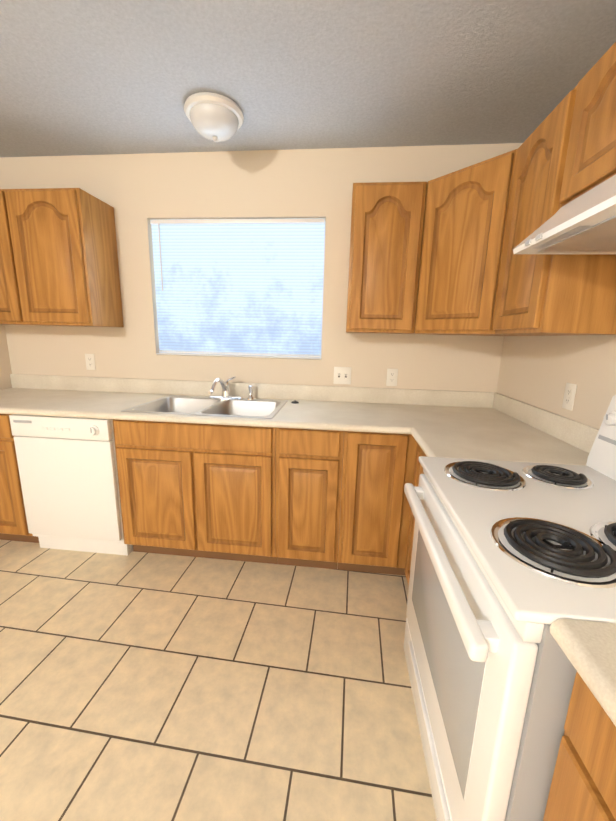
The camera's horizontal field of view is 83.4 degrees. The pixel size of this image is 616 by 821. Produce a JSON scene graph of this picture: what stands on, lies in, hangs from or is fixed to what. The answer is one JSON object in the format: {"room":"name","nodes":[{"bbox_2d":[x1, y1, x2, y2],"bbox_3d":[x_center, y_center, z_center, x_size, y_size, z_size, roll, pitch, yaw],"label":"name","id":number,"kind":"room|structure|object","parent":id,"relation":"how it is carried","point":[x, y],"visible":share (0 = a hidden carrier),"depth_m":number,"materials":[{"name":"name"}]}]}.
{"room":"kitchen","nodes":[
{"label":"kitchen","id":0,"kind":"room"},
{"bbox_2d":[0,324,11,388],"bbox_3d":[-2.590,0.155,-0.480,0.140,2.440,6.200,3,12,5],"label":"wall","id":1,"kind":"structure","parent":0,"point":[5,373],"depth_m":2.51,"materials":[{"name":"beige paint"}]},
{"bbox_2d":[0,540,436,820],"bbox_3d":[-0.836,1.478,-0.389,3.730,0.100,6.480,3,12,5],"label":"floor","id":2,"kind":"structure","parent":0,"point":[139,686],"depth_m":1.32,"materials":[{"name":"tile"}]},
{"bbox_2d":[0,414,38,542],"bbox_3d":[-1.953,0.369,2.362,0.598,0.875,0.618,3,12,5],"label":"base cabinet","id":3,"kind":"object","parent":2,"relation":"on","point":[13,524],"visible":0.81,"depth_m":2.06,"materials":[{"name":"brown wood"}]},
{"bbox_2d":[9,414,132,555],"bbox_3d":[-1.360,0.401,2.285,0.594,0.874,0.658,3,12,5],"label":"dishwasher","id":4,"kind":"object","parent":2,"relation":"on","point":[68,471],"visible":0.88,"depth_m":1.98,"materials":[{"name":"white metal"}]},
{"bbox_2d":[113,419,277,563],"bbox_3d":[-0.605,0.430,2.233,0.913,0.875,0.618,3,12,5],"label":"base cabinet","id":5,"kind":"object","parent":2,"relation":"on","point":[198,490],"visible":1,"depth_m":1.92,"materials":[{"name":"brown wood"}]},
{"bbox_2d":[0,374,543,433],"bbox_3d":[-0.527,-0.060,2.103,3.446,0.140,0.655,3,12,5],"label":"countertop","id":6,"kind":"structure","parent":5,"relation":"on","point":[336,408],"depth_m":2.25,"materials":[{"name":"laminate"}]},
{"bbox_2d":[121,395,287,418],"bbox_3d":[-0.580,0.055,2.126,0.840,0.182,0.552,3,12,5],"label":"sink","id":7,"kind":"object","parent":6,"relation":"in","point":[208,406],"visible":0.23,"depth_m":2.29,"materials":[{"name":"silver metal"}]},
{"bbox_2d":[247,385,253,399],"bbox_3d":[-0.383,-0.123,2.310,0.048,0.097,0.048,3,12,5],"label":"sprayer","id":8,"kind":"object","parent":7,"relation":"on","point":[250,389],"visible":1,"depth_m":2.30,"materials":[{"name":"silver metal"}]},
{"bbox_2d":[208,376,243,399],"bbox_3d":[-0.561,-0.140,2.231,0.240,0.156,0.244,3,12,5],"label":"faucet","id":9,"kind":"object","parent":6,"relation":"on","point":[225,386],"visible":1,"depth_m":2.30,"materials":[{"name":"silver metal"}]},
{"bbox_2d":[275,428,343,569],"bbox_3d":[0.028,0.459,2.172,0.356,0.875,0.618,3,12,5],"label":"base cabinet","id":10,"kind":"object","parent":2,"relation":"on","point":[308,481],"visible":1,"depth_m":1.86,"materials":[{"name":"brown wood"}]},
{"bbox_2d":[338,431,416,575],"bbox_3d":[0.692,0.489,2.108,0.975,0.875,0.618,3,12,5],"label":"base cabinet","id":11,"kind":"object","parent":2,"relation":"on","point":[377,475],"visible":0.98,"depth_m":1.83,"materials":[{"name":"brown wood"}]},
{"bbox_2d":[405,443,426,586],"bbox_3d":[0.814,0.607,1.565,0.618,0.875,0.455,3,12,5],"label":"base cabinet","id":12,"kind":"object","parent":2,"relation":"on","point":[418,469],"visible":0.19,"depth_m":1.73,"materials":[{"name":"brown wood"}]},
{"bbox_2d":[408,402,598,465],"bbox_3d":[0.805,0.112,1.445,0.656,0.140,0.420,3,12,5],"label":"countertop","id":13,"kind":"structure","parent":12,"relation":"on","point":[495,426],"depth_m":1.56,"materials":[{"name":"laminate"}]},
{"bbox_2d":[403,395,615,820],"bbox_3d":[0.684,0.579,0.952,0.741,1.176,0.750,3,12,5],"label":"range","id":14,"kind":"object","parent":2,"relation":"on","point":[511,561],"visible":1,"depth_m":0.74,"materials":[{"name":"white metal"}]},
{"bbox_2d":[543,672,615,820],"bbox_3d":[0.665,0.900,0.161,0.618,0.875,0.915,3,12,5],"label":"base cabinet","id":15,"kind":"object","parent":2,"relation":"on","point":[583,786],"visible":0.65,"depth_m":0.51,"materials":[{"name":"brown wood"}]},
{"bbox_2d":[550,619,615,725],"bbox_3d":[0.660,0.402,0.059,0.652,0.140,0.917,3,12,5],"label":"countertop","id":16,"kind":"structure","parent":15,"relation":"on","point":[588,648],"depth_m":0.49,"materials":[{"name":"laminate"}]},
{"bbox_2d":[0,143,522,391],"bbox_3d":[-0.479,-0.410,2.435,3.730,2.440,0.140,3,12,5],"label":"wall","id":17,"kind":"structure","parent":0,"point":[138,192],"depth_m":2.23,"materials":[{"name":"beige paint"}]},
{"bbox_2d":[0,188,123,326],"bbox_3d":[-1.748,-0.940,2.219,0.916,0.762,0.322,3,12,5],"label":"upper cabinet","id":18,"kind":"object","parent":17,"relation":"attached to","point":[59,265],"visible":1,"depth_m":2.07,"materials":[{"name":"brown wood"}]},
{"bbox_2d":[85,354,95,369],"bbox_3d":[-1.568,-0.350,2.485,0.070,0.115,0.007,3,12,5],"label":"electrical outlet","id":19,"kind":"object","parent":17,"relation":"attached to","point":[90,361],"visible":1,"depth_m":2.48,"materials":[{"name":"white plastic"}]},
{"bbox_2d":[156,221,325,358],"bbox_3d":[-0.472,-0.809,2.344,1.161,0.876,0.124,3,12,5],"label":"window","id":20,"kind":"structure","parent":17,"relation":"in","point":[261,353],"depth_m":2.38,"materials":[{"name":"white plastic"}]},
{"bbox_2d":[150,218,324,356],"bbox_3d":[-0.475,-0.808,2.311,1.149,0.863,0.035,3,12,5],"label":"window blinds","id":21,"kind":"object","parent":20,"relation":"attached to","point":[247,286],"visible":1,"depth_m":2.31,"materials":[{"name":"grey plastic"}]},
{"bbox_2d":[333,367,351,383],"bbox_3d":[0.231,-0.234,2.317,0.116,0.115,0.012,3,12,5],"label":"switch plate","id":22,"kind":"object","parent":17,"relation":"attached to","point":[342,375],"visible":1,"depth_m":2.32,"materials":[{"name":"white plastic"}]},
{"bbox_2d":[346,182,426,333],"bbox_3d":[0.429,-0.842,2.009,0.378,0.762,0.322,3,12,5],"label":"upper cabinet","id":23,"kind":"object","parent":17,"relation":"attached to","point":[387,221],"visible":1,"depth_m":1.85,"materials":[{"name":"brown wood"}]},
{"bbox_2d":[386,368,397,385],"bbox_3d":[0.557,-0.220,2.288,0.070,0.115,0.007,3,12,5],"label":"electrical outlet","id":24,"kind":"object","parent":17,"relation":"attached to","point":[392,376],"visible":1,"depth_m":2.29,"materials":[{"name":"white plastic"}]},
{"bbox_2d":[411,149,563,335],"bbox_3d":[0.907,-0.791,1.823,0.606,0.762,0.606,3,12,5],"label":"upper cabinet","id":25,"kind":"object","parent":17,"relation":"attached to","point":[465,222],"visible":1,"depth_m":1.66,"materials":[{"name":"brown wood"}]},
{"bbox_2d":[0,0,615,156],"bbox_3d":[-0.774,-1.007,-0.914,3.730,0.100,6.480,3,12,5],"label":"ceiling","id":26,"kind":"structure","parent":0,"point":[92,77],"depth_m":1.46,"materials":[{"name":"white paint"}]},
{"bbox_2d":[184,92,243,141],"bbox_3d":[-0.473,-1.441,1.751,0.292,0.138,0.292,3,12,5],"label":"ceiling light","id":27,"kind":"object","parent":26,"relation":"attached to","point":[215,117],"visible":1,"depth_m":1.67,"materials":[{"name":"white glass"}]},
{"bbox_2d":[496,335,615,428],"bbox_3d":[0.980,0.316,-0.823,0.140,2.440,6.200,3,12,5],"label":"wall","id":28,"kind":"structure","parent":0,"point":[539,371],"depth_m":1.58,"materials":[{"name":"beige paint"}]},
{"bbox_2d":[493,85,615,334],"bbox_3d":[0.997,-0.682,1.322,0.322,0.762,0.388,3,12,5],"label":"upper cabinet","id":29,"kind":"object","parent":28,"relation":"attached to","point":[556,294],"visible":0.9,"depth_m":1.21,"materials":[{"name":"brown wood"}]},
{"bbox_2d":[562,383,576,410],"bbox_3d":[1.147,-0.061,1.517,0.007,0.115,0.070,3,12,5],"label":"electrical outlet","id":30,"kind":"object","parent":28,"relation":"attached to","point":[569,396],"visible":1,"depth_m":1.51,"materials":[{"name":"white plastic"}]},
{"bbox_2d":[559,42,615,206],"bbox_3d":[0.940,-0.753,0.702,0.322,0.369,0.798,3,12,5],"label":"upper cabinet","id":31,"kind":"object","parent":28,"relation":"attached to","point":[590,163],"visible":0.98,"depth_m":0.98,"materials":[{"name":"brown wood"}]},
{"bbox_2d":[513,174,615,253],"bbox_3d":[0.861,-0.499,0.744,0.446,0.146,0.760,3,12,5],"label":"range hood","id":32,"kind":"object","parent":31,"relation":"attached to","point":[584,223],"visible":1,"depth_m":0.93,"materials":[{"name":"white metal"}]}
]}

